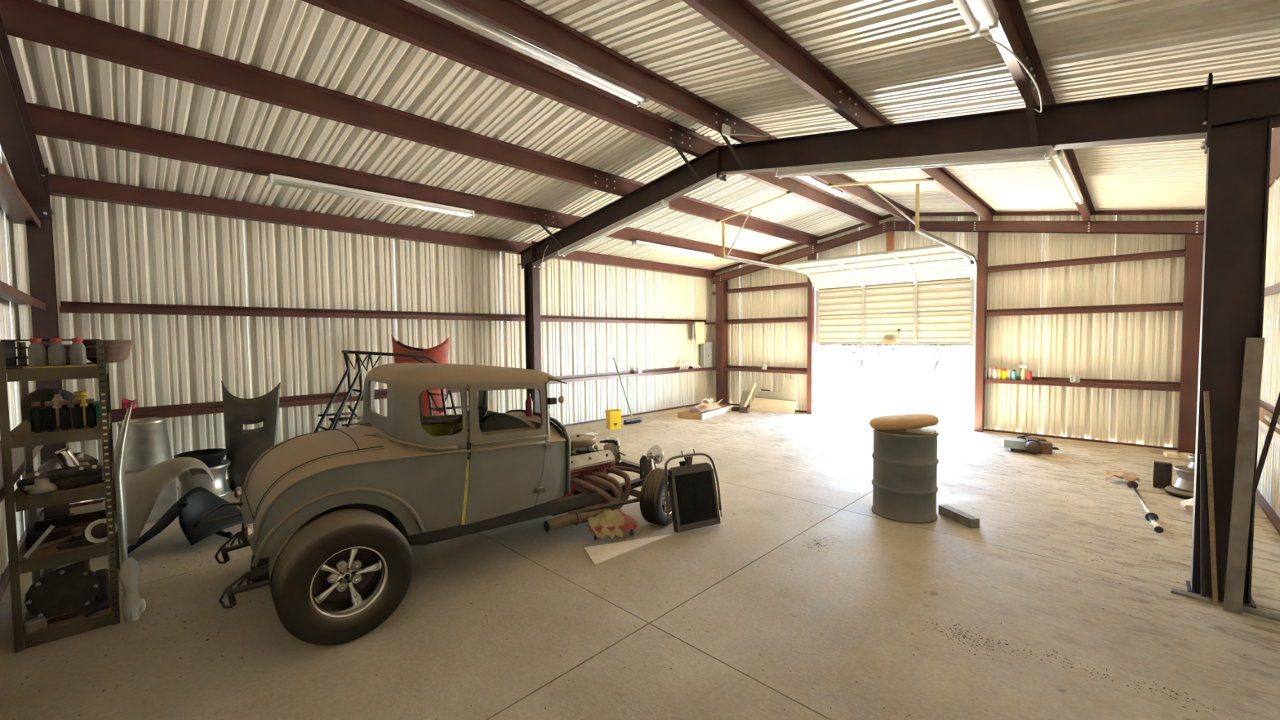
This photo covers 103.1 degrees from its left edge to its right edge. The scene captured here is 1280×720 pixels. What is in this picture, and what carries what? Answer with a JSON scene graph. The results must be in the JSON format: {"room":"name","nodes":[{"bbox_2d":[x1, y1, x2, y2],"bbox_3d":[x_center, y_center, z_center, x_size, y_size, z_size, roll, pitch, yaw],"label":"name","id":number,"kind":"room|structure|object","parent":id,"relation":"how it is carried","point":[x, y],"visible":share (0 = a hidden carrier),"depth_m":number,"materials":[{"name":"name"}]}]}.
{"room":"garage workshop","nodes":[
{"label":"garage workshop","id":0,"kind":"room"},
{"bbox_2d":[0,145,45,578],"bbox_3d":[-3.002,-0.435,2.069,9.140,4.235,0.223,2,4,44],"label":"wall","id":1,"kind":"structure","parent":0,"point":[15,210],"depth_m":4.41,"materials":[{"name":"metal"}]},
{"bbox_2d":[0,507,42,601],"bbox_3d":[-3.033,1.678,2.111,9.140,0.040,0.070,2,4,44],"label":"baseboard","id":2,"kind":"structure","parent":1,"relation":"attached to","point":[5,579],"depth_m":3.81,"materials":[{"name":"red metal"}]},
{"bbox_2d":[16,173,715,508],"bbox_3d":[-2.158,-0.390,9.347,0.223,3.483,11.710,2,4,44],"label":"wall","id":3,"kind":"structure","parent":0,"point":[170,273],"depth_m":7.03,"materials":[{"name":"metal"}]},
{"bbox_2d":[41,402,702,512],"bbox_3d":[-2.176,1.349,9.458,0.060,0.030,11.710,2,4,44],"label":"baseboard","id":4,"kind":"structure","parent":3,"relation":"attached to","point":[100,500],"depth_m":10.42,"materials":[{"name":"red metal"}]},
{"bbox_2d":[694,321,704,344],"bbox_3d":[1.509,-0.677,12.856,0.015,0.575,0.410,2,4,44],"label":"board","id":5,"kind":"object","parent":3,"relation":"attached to","point":[699,326],"visible":1,"depth_m":12.85,"materials":[{"name":"cardboard"}]},
{"bbox_2d":[700,342,712,368],"bbox_3d":[1.742,-0.139,13.266,0.148,0.670,0.380,2,4,44],"label":"breaker panel","id":6,"kind":"object","parent":3,"relation":"attached to","point":[706,348],"visible":0.92,"depth_m":13.17,"materials":[{"name":"grey metal"}]},
{"bbox_2d":[0,404,1279,719],"bbox_3d":[1.450,1.532,6.676,9.340,0.160,13.010,2,4,44],"label":"floor","id":7,"kind":"structure","parent":0,"point":[986,576],"depth_m":3.19,"materials":[{"name":"concrete"}]},
{"bbox_2d":[0,11,73,519],"bbox_3d":[-2.934,-0.311,2.144,8.746,4.010,0.200,2,4,44],"label":"portal structure","id":8,"kind":"object","parent":7,"relation":"on","point":[19,144],"visible":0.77,"depth_m":4.75,"materials":[{"name":"metal"}]},
{"bbox_2d":[0,341,119,653],"bbox_3d":[-3.739,0.766,3.316,0.902,1.770,0.420,2,4,44],"label":"metal shelving unit","id":9,"kind":"object","parent":7,"relation":"on","point":[21,436],"depth_m":3.04,"materials":[{"name":"metal"}]},
{"bbox_2d":[23,616,47,633],"bbox_3d":[-3.562,1.560,2.996,0.060,0.060,0.080,1,3,27],"label":"block","id":10,"kind":"object","parent":9,"relation":"on","point":[39,623],"visible":1,"depth_m":2.98,"materials":[{"name":"metal"}]},
{"bbox_2d":[30,401,44,433],"bbox_3d":[-3.521,0.334,2.967,0.080,0.180,0.044,2,4,44],"label":"oil bottle","id":11,"kind":"object","parent":9,"relation":"on","point":[36,414],"visible":1,"depth_m":2.95,"materials":[{"name":"plastic"}]},
{"bbox_2d":[27,337,46,366],"bbox_3d":[-3.537,-0.045,2.980,0.068,0.165,0.067,2,4,44],"label":"clear bottle","id":12,"kind":"object","parent":9,"relation":"on","point":[36,349],"visible":0.98,"depth_m":2.96,"materials":[{"name":"plastic"}]},
{"bbox_2d":[22,476,58,495],"bbox_3d":[-3.534,0.743,2.997,0.120,0.090,0.136,2,4,44],"label":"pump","id":13,"kind":"object","parent":9,"relation":"on","point":[42,486],"visible":1,"depth_m":2.97,"materials":[{"name":"metal"}]},
{"bbox_2d":[20,388,75,425],"bbox_3d":[-3.763,0.299,3.244,0.227,0.234,0.268,-2,3,-36],"label":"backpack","id":14,"kind":"object","parent":9,"relation":"on","point":[42,395],"visible":0.46,"depth_m":3.16,"materials":[{"name":"fabric"}]},
{"bbox_2d":[43,400,57,431],"bbox_3d":[-3.486,0.332,3.002,0.080,0.180,0.044,2,4,44],"label":"oil bottle","id":15,"kind":"object","parent":9,"relation":"on","point":[49,414],"visible":1,"depth_m":2.98,"materials":[{"name":"plastic"}]},
{"bbox_2d":[0,338,102,368],"bbox_3d":[-3.679,-0.045,3.207,0.525,0.169,0.386,2,4,44],"label":"wire basket","id":16,"kind":"object","parent":9,"relation":"on","point":[10,344],"visible":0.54,"depth_m":3.08,"materials":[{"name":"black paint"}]},
{"bbox_2d":[43,344,71,364],"bbox_3d":[-3.886,-0.038,3.396,0.180,0.130,0.180,2,4,44],"label":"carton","id":17,"kind":"object","parent":16,"relation":"in","point":[67,349],"visible":0.02,"depth_m":3.36,"materials":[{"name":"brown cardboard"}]},
{"bbox_2d":[48,337,66,365],"bbox_3d":[-3.483,-0.048,3.035,0.068,0.165,0.067,2,4,44],"label":"clear bottle","id":18,"kind":"object","parent":9,"relation":"on","point":[56,350],"visible":0.99,"depth_m":3.02,"materials":[{"name":"plastic"}]},
{"bbox_2d":[52,389,63,426],"bbox_3d":[-3.637,0.301,3.176,0.060,0.230,0.059,2,4,44],"label":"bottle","id":19,"kind":"object","parent":9,"relation":"on","point":[56,398],"visible":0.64,"depth_m":3.16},
{"bbox_2d":[16,461,103,493],"bbox_3d":[-3.591,0.701,3.164,0.302,0.160,0.353,2,4,44],"label":"car parts","id":20,"kind":"object","parent":9,"relation":"on","point":[85,473],"visible":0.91,"depth_m":3.10,"materials":[{"name":"metal"}]},
{"bbox_2d":[37,461,62,473],"bbox_3d":[-3.622,0.674,3.119,0.100,0.100,0.100,2,4,44],"label":"bowl","id":21,"kind":"object","parent":20,"relation":"on","point":[47,466],"depth_m":3.09,"materials":[{"name":"metal"}]},
{"bbox_2d":[54,447,79,466],"bbox_3d":[-3.506,0.623,3.121,0.064,0.171,0.111,2,4,44],"label":"tube","id":22,"kind":"object","parent":20,"relation":"on","point":[65,455],"visible":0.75,"depth_m":3.10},
{"bbox_2d":[58,400,71,430],"bbox_3d":[-3.444,0.330,3.045,0.080,0.180,0.044,2,4,44],"label":"oil bottle","id":23,"kind":"object","parent":9,"relation":"on","point":[64,412],"visible":1,"depth_m":3.02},
{"bbox_2d":[25,509,106,548],"bbox_3d":[-3.743,1.101,3.338,0.380,0.070,0.340,2,4,44],"label":"tray","id":24,"kind":"object","parent":9,"relation":"on","point":[63,525],"visible":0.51,"depth_m":3.39,"materials":[{"name":"black metal"}]},
{"bbox_2d":[22,559,110,631],"bbox_3d":[-3.644,1.409,3.243,0.410,0.341,0.350,2,4,44],"label":"car part","id":25,"kind":"object","parent":9,"relation":"on","point":[61,593],"visible":0.96,"depth_m":3.12,"materials":[{"name":"metal"}]},
{"bbox_2d":[40,452,97,467],"bbox_3d":[-3.865,0.699,3.443,0.300,0.145,0.220,1,3,33],"label":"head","id":26,"kind":"object","parent":9,"relation":"on","point":[80,456],"visible":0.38,"depth_m":3.42},
{"bbox_2d":[58,522,86,542],"bbox_3d":[-3.583,1.096,3.230,0.140,0.085,0.130,0,3,16],"label":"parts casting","id":27,"kind":"object","parent":9,"relation":"on","point":[77,527],"visible":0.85,"depth_m":3.20,"materials":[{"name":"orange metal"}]},
{"bbox_2d":[71,399,84,429],"bbox_3d":[-3.409,0.328,3.081,0.080,0.180,0.044,2,4,44],"label":"oil bottle","id":28,"kind":"object","parent":9,"relation":"on","point":[77,411],"visible":1,"depth_m":3.06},
{"bbox_2d":[69,337,86,365],"bbox_3d":[-3.424,-0.051,3.096,0.068,0.165,0.067,2,4,44],"label":"clear bottle","id":29,"kind":"object","parent":9,"relation":"on","point":[77,353],"visible":0.98,"depth_m":3.08,"materials":[{"name":"plastic"}]},
{"bbox_2d":[72,391,88,425],"bbox_3d":[-3.538,0.306,3.220,0.072,0.215,0.071,2,4,44],"label":"bottle","id":30,"kind":"object","parent":9,"relation":"on","point":[82,395],"visible":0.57,"depth_m":3.20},
{"bbox_2d":[59,480,103,489],"bbox_3d":[-3.452,0.769,3.153,0.114,0.028,0.195,2,4,44],"label":"belt","id":31,"kind":"object","parent":9,"relation":"on","point":[100,481],"visible":0.7,"depth_m":3.11,"materials":[{"name":"rubber"}]},
{"bbox_2d":[84,398,97,428],"bbox_3d":[-3.371,0.326,3.120,0.080,0.180,0.044,2,4,44],"label":"oil bottle","id":32,"kind":"object","parent":9,"relation":"on","point":[90,410],"visible":1,"depth_m":3.10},
{"bbox_2d":[84,597,111,617],"bbox_3d":[-3.427,1.550,3.235,0.112,0.053,0.249,-2,3,-35],"label":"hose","id":33,"kind":"object","parent":9,"relation":"on","point":[108,602],"visible":0.73,"depth_m":3.17,"materials":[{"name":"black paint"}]},
{"bbox_2d":[84,518,117,542],"bbox_3d":[-3.357,1.064,3.167,0.058,0.142,0.146,1,3,29],"label":"drum","id":34,"kind":"object","parent":9,"relation":"on","point":[95,531],"visible":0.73,"depth_m":3.15,"materials":[{"name":"white plastic"}]},
{"bbox_2d":[82,339,133,363],"bbox_3d":[-3.796,-0.061,3.623,0.264,0.163,0.264,2,4,44],"label":"bowl","id":35,"kind":"object","parent":9,"relation":"on","point":[116,350],"visible":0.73,"depth_m":3.57,"materials":[{"name":"ceramic"}]},
{"bbox_2d":[113,401,133,563],"bbox_3d":[-3.990,0.966,3.928,0.044,1.281,0.164,2,4,44],"label":"blade","id":36,"kind":"object","parent":7,"relation":"on","point":[120,450],"visible":0.73,"depth_m":3.92,"materials":[{"name":"metal"}]},
{"bbox_2d":[121,398,136,408],"bbox_3d":[-3.971,0.340,3.949,0.032,0.087,0.081,2,4,44],"label":"rag","id":37,"kind":"object","parent":36,"relation":"on","point":[125,402],"visible":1,"depth_m":3.94,"materials":[{"name":"fabric"}]},
{"bbox_2d":[119,556,146,622],"bbox_3d":[-3.229,1.450,3.232,0.106,0.400,0.113,2,4,44],"label":"wrapped bundle","id":38,"kind":"object","parent":7,"relation":"on","point":[132,606],"visible":1,"depth_m":3.20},
{"bbox_2d":[124,471,178,523],"bbox_3d":[-4.952,1.329,5.100,0.440,0.510,0.440,2,4,44],"label":"wooden crate","id":39,"kind":"object","parent":7,"relation":"on","point":[168,496],"visible":0.15,"depth_m":5.03,"materials":[{"name":"grey wood"}]},
{"bbox_2d":[116,417,172,472],"bbox_3d":[-4.957,0.835,5.078,0.410,0.480,0.410,2,4,44],"label":"tub","id":40,"kind":"object","parent":39,"relation":"on","point":[148,446],"visible":0.73,"depth_m":4.96,"materials":[{"name":"metal"}]},
{"bbox_2d":[96,457,214,545],"bbox_3d":[-4.268,1.196,4.462,0.540,0.581,0.854,0,3,17],"label":"grey fender","id":41,"kind":"object","parent":7,"relation":"on","point":[143,490],"visible":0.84,"depth_m":4.33,"materials":[{"name":"metal"}]},
{"bbox_2d":[127,486,242,554],"bbox_3d":[-3.929,1.352,4.439,0.763,0.438,0.561,-1,3,-13],"label":"black fender","id":42,"kind":"object","parent":7,"relation":"on","point":[197,501],"visible":0.87,"depth_m":4.34,"materials":[{"name":"metal"}]},
{"bbox_2d":[173,448,231,500],"bbox_3d":[-4.965,1.302,5.771,0.500,0.505,0.500,2,4,44],"label":"wheel rim","id":43,"kind":"object","parent":7,"relation":"on","point":[213,458],"visible":0.64,"depth_m":5.70,"materials":[{"name":"metal"}]},
{"bbox_2d":[173,448,228,467],"bbox_3d":[-4.966,1.242,5.768,0.470,0.385,0.470,2,4,44],"label":"tub","id":44,"kind":"object","parent":43,"relation":"in","point":[212,458],"depth_m":5.78,"materials":[{"name":"plastic"}]},
{"bbox_2d":[214,530,232,538],"bbox_3d":[-3.627,1.522,4.444,0.211,0.076,0.072,1,3,25],"label":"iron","id":45,"kind":"object","parent":7,"relation":"on","point":[228,535],"visible":0.79,"depth_m":4.43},
{"bbox_2d":[221,381,280,491],"bbox_3d":[-4.655,0.892,6.065,0.612,1.295,0.229,-1,3,-17],"label":"panel","id":46,"kind":"object","parent":7,"relation":"on","point":[244,446],"visible":0.79,"depth_m":6.03,"materials":[{"name":"black metal"}]},
{"bbox_2d":[314,350,468,431],"bbox_3d":[-3.166,0.678,6.505,0.488,1.626,2.217,2,4,44],"label":"frame","id":47,"kind":"object","parent":7,"relation":"on","point":[337,418],"visible":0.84,"depth_m":6.19,"materials":[{"name":"metal"}]},
{"bbox_2d":[191,363,672,644],"bbox_3d":[-1.412,0.796,4.359,3.670,1.572,1.810,-3,3,-41],"label":"coupe","id":48,"kind":"object","parent":7,"relation":"on","point":[332,518],"visible":0.92,"depth_m":3.48,"materials":[{"name":"grey metal"}]},
{"bbox_2d":[234,486,241,499],"bbox_3d":[-2.929,0.971,3.703,0.089,0.086,0.043,2,4,44],"label":"tail lamp","id":49,"kind":"object","parent":48,"relation":"attached to","point":[237,491],"depth_m":3.68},
{"bbox_2d":[244,523,253,539],"bbox_3d":[-2.270,0.998,2.951,0.089,0.086,0.043,2,4,44],"label":"tail lamp","id":50,"kind":"object","parent":48,"relation":"attached to","point":[249,531],"depth_m":2.93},
{"bbox_2d":[524,393,533,416],"bbox_3d":[-0.980,0.394,4.487,0.064,0.200,0.063,2,4,44],"label":"bottle","id":51,"kind":"object","parent":48,"relation":"on","point":[529,403],"visible":1,"depth_m":4.46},
{"bbox_2d":[646,445,662,463],"bbox_3d":[0.128,0.983,5.241,0.105,0.180,0.180,-3,3,-41],"label":"headlight assembly","id":52,"kind":"object","parent":48,"relation":"on","point":[655,452],"depth_m":5.20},
{"bbox_2d":[582,497,637,539],"bbox_3d":[-0.341,1.478,4.857,0.429,0.145,0.935,-1,3,-16],"label":"mechanic creeper","id":53,"kind":"object","parent":7,"relation":"on","point":[628,519],"visible":0.31,"depth_m":4.46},
{"bbox_2d":[586,508,624,539],"bbox_3d":[-0.312,1.440,4.500,0.333,0.184,0.333,-1,3,-16],"label":"rag","id":54,"kind":"object","parent":53,"relation":"on","point":[609,517],"visible":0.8,"depth_m":4.43,"materials":[{"name":"fabric"}]},
{"bbox_2d":[604,408,622,429],"bbox_3d":[-0.535,1.151,9.849,0.293,0.360,0.250,-2,3,-25],"label":"pail","id":55,"kind":"object","parent":7,"relation":"on","point":[613,416],"visible":1,"depth_m":9.77,"materials":[{"name":"plastic"}]},
{"bbox_2d":[613,357,641,424],"bbox_3d":[-0.350,0.625,10.578,0.636,1.340,0.460,2,4,44],"label":"push broom","id":56,"kind":"object","parent":7,"relation":"on","point":[634,420],"visible":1,"depth_m":10.47,"materials":[{"name":"black paint"}]},
{"bbox_2d":[583,533,671,564],"bbox_3d":[-0.038,1.569,4.231,0.799,0.009,0.332,-1,3,-20],"label":"sheet","id":57,"kind":"object","parent":7,"relation":"on","point":[602,553],"visible":1,"depth_m":4.23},
{"bbox_2d":[664,448,722,532],"bbox_3d":[0.455,1.180,4.655,0.599,0.708,0.219,-2,3,-27],"label":"radiator","id":58,"kind":"object","parent":7,"relation":"on","point":[695,504],"visible":1,"depth_m":4.64,"materials":[{"name":"metal"}]},
{"bbox_2d":[677,399,733,419],"bbox_3d":[1.515,1.100,11.605,0.661,0.266,1.596,1,3,36],"label":"cardboard tray","id":59,"kind":"object","parent":7,"relation":"on","point":[706,410],"visible":0.99,"depth_m":11.38,"materials":[{"name":"cardboard"}]},
{"bbox_2d":[738,390,750,407],"bbox_3d":[2.595,0.966,12.638,0.300,0.420,0.075,2,4,44],"label":"grey offcut","id":60,"kind":"object","parent":7,"relation":"on","point":[745,393],"visible":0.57,"depth_m":12.64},
{"bbox_2d":[749,397,797,413],"bbox_3d":[3.101,1.069,11.892,1.170,0.270,0.212,2,4,44],"label":"board","id":61,"kind":"object","parent":7,"relation":"on","point":[757,404],"visible":0.86,"depth_m":11.87,"materials":[{"name":"wood"}]},
{"bbox_2d":[755,377,797,401],"bbox_3d":[3.175,0.700,11.973,1.105,0.600,0.060,2,4,44],"label":"panel","id":62,"kind":"object","parent":61,"relation":"on","point":[788,393],"visible":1,"depth_m":11.79,"materials":[{"name":"wood"}]},
{"bbox_2d":[516,72,1279,608],"bbox_3d":[0.827,-0.529,5.970,8.746,4.034,0.662,2,4,44],"label":"portal structure","id":63,"kind":"object","parent":7,"relation":"on","point":[1236,120],"visible":0.91,"depth_m":3.43,"materials":[{"name":"metal"}]},
{"bbox_2d":[557,199,669,257],"bbox_3d":[-0.472,-1.889,7.462,2.295,0.464,0.124,2,4,44],"label":"fluorescent light","id":64,"kind":"object","parent":63,"relation":"attached to","point":[660,205],"visible":0.98,"depth_m":7.29,"materials":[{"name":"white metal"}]},
{"bbox_2d":[665,170,774,202],"bbox_3d":[0.899,-2.109,6.053,1.612,0.150,0.019,2,4,44],"label":"power cable","id":65,"kind":"object","parent":63,"relation":"attached to","point":[774,171],"visible":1,"depth_m":5.97,"materials":[{"name":"white plastic"}]},
{"bbox_2d":[728,128,835,137],"bbox_3d":[1.487,-2.358,5.317,1.051,0.161,0.345,0,3,20],"label":"power cable","id":66,"kind":"object","parent":63,"relation":"on","point":[830,128],"visible":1,"depth_m":5.36,"materials":[{"name":"white plastic"}]},
{"bbox_2d":[773,145,1053,178],"bbox_3d":[2.328,-1.809,4.714,2.345,0.472,0.124,2,4,44],"label":"fluorescent light","id":67,"kind":"object","parent":63,"relation":"attached to","point":[1037,153],"visible":1,"depth_m":4.48,"materials":[{"name":"white plastic"}]},
{"bbox_2d":[982,35,1042,112],"bbox_3d":[2.449,-1.783,3.248,1.405,0.101,0.114,-3,3,-43],"label":"power cable","id":68,"kind":"object","parent":63,"relation":"attached to","point":[984,37],"visible":0.99,"depth_m":3.07,"materials":[{"name":"white plastic"}]},
{"bbox_2d":[871,428,938,523],"bbox_3d":[2.603,1.101,5.008,0.582,0.826,0.582,2,4,44],"label":"drum","id":69,"kind":"object","parent":7,"relation":"on","point":[904,487],"visible":0.89,"depth_m":4.78,"materials":[{"name":"paint"}]},
{"bbox_2d":[869,413,939,430],"bbox_3d":[2.578,0.603,4.978,0.605,0.154,0.400,0,3,19],"label":"cushion","id":70,"kind":"object","parent":69,"relation":"on","point":[903,421],"visible":1,"depth_m":4.84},
{"bbox_2d":[906,427,937,435],"bbox_3d":[2.685,0.676,4.848,0.220,0.036,0.180,2,4,44],"label":"tin","id":71,"kind":"object","parent":69,"relation":"on","point":[926,431],"visible":0.88,"depth_m":4.80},
{"bbox_2d":[712,221,1204,453],"bbox_3d":[5.070,-0.756,10.287,8.660,4.022,0.297,2,4,44],"label":"portal","id":72,"kind":"object","parent":7,"relation":"on","point":[1193,231],"visible":0.93,"depth_m":9.04,"materials":[{"name":"red metal"}]},
{"bbox_2d":[938,504,979,528],"bbox_3d":[3.012,1.477,4.809,0.090,0.085,0.400,-1,3,-9],"label":"wood beam","id":73,"kind":"structure","parent":7,"relation":"on","point":[967,520],"depth_m":4.75,"materials":[{"name":"wood"}]},
{"bbox_2d":[1001,433,1059,454],"bbox_3d":[5.768,1.245,7.510,0.680,0.255,0.523,1,3,30],"label":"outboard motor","id":74,"kind":"object","parent":7,"relation":"on","point":[1024,443],"visible":1,"depth_m":7.51,"materials":[{"name":"grey metal"}]},
{"bbox_2d":[1105,470,1139,481],"bbox_3d":[5.659,1.374,5.962,0.286,0.092,0.215,2,4,44],"label":"cardboard","id":75,"kind":"object","parent":7,"relation":"on","point":[1122,475],"visible":0.98,"depth_m":5.95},
{"bbox_2d":[1127,480,1163,533],"bbox_3d":[5.091,1.450,5.138,0.090,0.090,1.766,1,3,38],"label":"barbell","id":76,"kind":"object","parent":7,"relation":"on","point":[1153,517],"visible":1,"depth_m":4.76,"materials":[{"name":"metal"}]},
{"bbox_2d":[1151,460,1172,488],"bbox_3d":[5.910,1.302,5.754,0.155,0.295,0.060,2,4,44],"label":"box","id":77,"kind":"object","parent":7,"relation":"on","point":[1162,473],"visible":0.93,"depth_m":5.74,"materials":[{"name":"cardboard"}]},
{"bbox_2d":[1163,450,1178,458],"bbox_3d":[7.508,1.340,7.188,0.120,0.060,0.200,1,3,36],"label":"block","id":78,"kind":"object","parent":7,"relation":"on","point":[1167,454],"visible":1,"depth_m":7.13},
{"bbox_2d":[1164,485,1193,498],"bbox_3d":[5.919,1.428,5.443,0.430,0.070,0.430,2,4,44],"label":"tire","id":79,"kind":"object","parent":7,"relation":"on","point":[1171,490],"depth_m":5.42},
{"bbox_2d":[1173,454,1195,492],"bbox_3d":[5.981,1.212,5.441,0.370,0.360,0.370,2,4,44],"label":"wheel rim","id":80,"kind":"object","parent":79,"relation":"on","point":[1184,481],"depth_m":5.44,"materials":[{"name":"metal"}]},
{"bbox_2d":[1179,497,1193,513],"bbox_3d":[5.557,1.414,4.927,0.618,0.152,0.350,-2,3,-21],"label":"bag","id":81,"kind":"object","parent":7,"relation":"on","point":[1188,504],"visible":0.18,"depth_m":4.90,"materials":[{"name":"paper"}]},
{"bbox_2d":[1170,587,1279,622],"bbox_3d":[3.833,1.575,3.193,0.070,0.014,0.685,-3,3,-39],"label":"board","id":82,"kind":"object","parent":7,"relation":"on","point":[1245,609],"visible":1,"depth_m":3.27,"materials":[{"name":"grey wood"}]},
{"bbox_2d":[1200,453,1205,596],"bbox_3d":[3.728,1.099,3.366,0.027,0.948,0.079,0,3,15],"label":"rod","id":83,"kind":"object","parent":82,"relation":"on","point":[1202,455],"visible":1,"depth_m":3.36,"materials":[{"name":"metal"}]},
{"bbox_2d":[1203,391,1217,604],"bbox_3d":[3.724,0.891,3.316,0.036,1.369,0.155,0,3,8],"label":"wood lath","id":84,"kind":"object","parent":82,"relation":"on","point":[1206,402],"visible":1,"depth_m":3.31,"materials":[{"name":"brown wood"}]},
{"bbox_2d":[1217,391,1279,601],"bbox_3d":[3.853,0.880,3.207,0.254,1.400,0.016,1,3,32],"label":"strip","id":85,"kind":"object","parent":82,"relation":"on","point":[1277,411],"visible":0.56,"depth_m":3.17,"materials":[{"name":"metal"}]},
{"bbox_2d":[1222,337,1265,613],"bbox_3d":[3.792,0.721,3.191,0.212,1.721,0.081,-2,3,-24],"label":"wood board","id":86,"kind":"object","parent":7,"relation":"on","point":[1254,347],"visible":1,"depth_m":3.18,"materials":[{"name":"wood"}]},
{"bbox_3d":[-3.254,1.179,7.611,0.360,0.555,0.500,2,4,44],"label":"crate","id":87,"kind":"object","parent":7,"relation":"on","visible":0},
{"bbox_2d":[391,334,448,416],"bbox_3d":[-3.263,0.260,7.570,0.812,1.275,0.285,-1,3,-17],"label":"panel","id":88,"kind":"object","parent":87,"relation":"on","point":[439,353],"visible":0.45,"depth_m":7.61,"materials":[{"name":"red paint"}]},
{"bbox_2d":[0,0,1279,270],"bbox_3d":[1.030,-2.403,6.112,9.380,0.860,11.820,2,4,44],"label":"ceiling","id":89,"kind":"structure","parent":0,"point":[206,98],"depth_m":4.47,"materials":[{"name":"paint"}]},
{"bbox_2d":[267,173,474,218],"bbox_3d":[-3.121,-1.964,6.203,0.124,0.090,2.300,2,4,44],"label":"fluorescent light","id":90,"kind":"object","parent":89,"relation":"attached to","point":[274,179],"visible":1,"depth_m":6.01,"materials":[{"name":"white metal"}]},
{"bbox_2d":[406,0,647,106],"bbox_3d":[-0.822,-2.433,3.988,0.124,0.090,2.420,2,4,44],"label":"fluorescent light","id":91,"kind":"object","parent":89,"relation":"attached to","point":[443,9],"visible":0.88,"depth_m":3.90,"materials":[{"name":"white plastic"}]},
{"bbox_2d":[631,240,714,258],"bbox_3d":[0.718,-2.174,10.087,0.124,0.090,2.350,2,4,44],"label":"fluorescent light","id":92,"kind":"object","parent":89,"relation":"attached to","point":[638,243],"visible":1,"depth_m":9.93,"materials":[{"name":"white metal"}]},
{"bbox_2d":[721,124,730,137],"bbox_3d":[0.908,-2.413,5.348,0.035,0.110,0.120,2,4,44],"label":"junction box","id":93,"kind":"object","parent":89,"relation":"attached to","point":[726,130],"visible":1,"depth_m":5.32,"materials":[{"name":"white plastic"}]},
{"bbox_2d":[795,175,843,196],"bbox_3d":[2.296,-2.566,7.097,0.124,0.090,2.330,2,4,44],"label":"fluorescent light","id":94,"kind":"object","parent":89,"relation":"attached to","point":[808,179],"visible":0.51,"depth_m":7.43,"materials":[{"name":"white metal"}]},
{"bbox_2d":[952,0,998,38],"bbox_3d":[1.035,-1.778,1.911,0.124,0.090,2.410,2,4,44],"label":"fluorescent light","id":95,"kind":"object","parent":89,"relation":"attached to","point":[977,15],"visible":1,"depth_m":2.65,"materials":[{"name":"white metal"}]},
{"bbox_2d":[1045,149,1083,205],"bbox_3d":[4.730,-1.979,5.628,0.124,0.090,2.400,2,4,44],"label":"fluorescent light","id":96,"kind":"object","parent":89,"relation":"attached to","point":[1059,164],"visible":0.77,"depth_m":5.40,"materials":[{"name":"white metal"}]},
{"bbox_2d":[710,208,1204,448],"bbox_3d":[5.090,-0.878,10.303,9.140,4.233,0.223,2,4,44],"label":"wall","id":97,"kind":"structure","parent":0,"point":[1099,308],"depth_m":8.57,"materials":[{"name":"metal"}]},
{"bbox_2d":[715,177,977,429],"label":"door","id":98,"kind":"structure","parent":97,"relation":"in","point":[922,295],"depth_m":9.94,"materials":[{"name":"paint"}]},
{"bbox_2d":[1018,364,1026,380],"bbox_3d":[6.627,0.220,8.794,0.110,0.260,0.072,2,4,44],"label":"plastic bottle","id":99,"kind":"object","parent":97,"relation":"on","point":[1023,375],"visible":1,"depth_m":8.77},
{"bbox_2d":[1070,374,1079,382],"bbox_3d":[7.092,0.307,8.285,0.120,0.120,0.060,2,4,44],"label":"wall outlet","id":100,"kind":"object","parent":97,"relation":"attached to","point":[1073,379],"visible":1,"depth_m":8.27,"materials":[{"name":"white plastic"}]},
{"bbox_2d":[983,428,1177,450],"bbox_3d":[7.335,1.308,8.282,3.000,0.030,0.060,2,4,44],"label":"baseboard","id":101,"kind":"structure","parent":97,"relation":"attached to","point":[984,429],"depth_m":8.28,"materials":[{"name":"red metal"}]},
{"bbox_2d":[1039,380,1177,385],"bbox_3d":[7.338,0.355,8.059,1.651,0.036,0.029,2,4,44],"label":"board","id":102,"kind":"object","parent":97,"relation":"on","point":[1039,380],"visible":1,"depth_m":7.99,"materials":[{"name":"brown wood"}]},
{"bbox_2d":[1256,127,1279,518],"bbox_3d":[4.253,-0.173,3.058,0.223,3.483,11.710,2,4,44],"label":"wall","id":103,"kind":"structure","parent":0,"point":[1268,486],"depth_m":5.16,"materials":[{"name":"metal"}]},
{"bbox_2d":[1255,488,1279,534],"bbox_3d":[4.304,1.568,3.102,0.060,0.030,11.710,2,4,44],"label":"baseboard","id":104,"kind":"structure","parent":103,"relation":"attached to","point":[1266,508],"depth_m":4.91,"materials":[{"name":"red metal"}]},
{"bbox_2d":[1258,407,1279,440],"bbox_3d":[5.319,0.535,4.272,0.140,0.040,2.300,2,4,44],"label":"plank","id":105,"kind":"object","parent":103,"relation":"on","point":[1263,422],"visible":0.38,"depth_m":4.26,"materials":[{"name":"brown wood"}]},
{"bbox_2d":[1264,414,1279,429],"bbox_3d":[4.874,0.519,3.797,0.100,0.035,1.600,2,4,45],"label":"plank","id":106,"kind":"object","parent":105,"relation":"on","point":[1268,417],"visible":0.67,"depth_m":4.20,"materials":[{"name":"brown wood"}]},
{"label":"outside","id":107,"kind":"structure","parent":0,"visible":0},
{"bbox_2d":[582,345,974,419],"bbox_3d":[33.151,-0.151,38.319,130.000,0.180,78.930,2,4,44],"label":"ground","id":108,"kind":"structure","parent":107,"point":[904,380],"depth_m":19.57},
{"bbox_2d":[835,345,897,367],"bbox_3d":[12.803,-1.169,28.808,3.880,3.143,2.538,0,3,23],"label":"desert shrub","id":109,"kind":"object","parent":108,"relation":"on","point":[861,362],"visible":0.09,"depth_m":28.48,"materials":[{"name":"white plant"}]},
{"bbox_2d":[918,332,974,368],"bbox_3d":[15.835,-1.098,25.887,3.468,3.200,4.824,2,4,44],"label":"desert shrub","id":110,"kind":"object","parent":108,"relation":"on","point":[936,348],"visible":0.09,"depth_m":25.99,"materials":[{"name":"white plant"}]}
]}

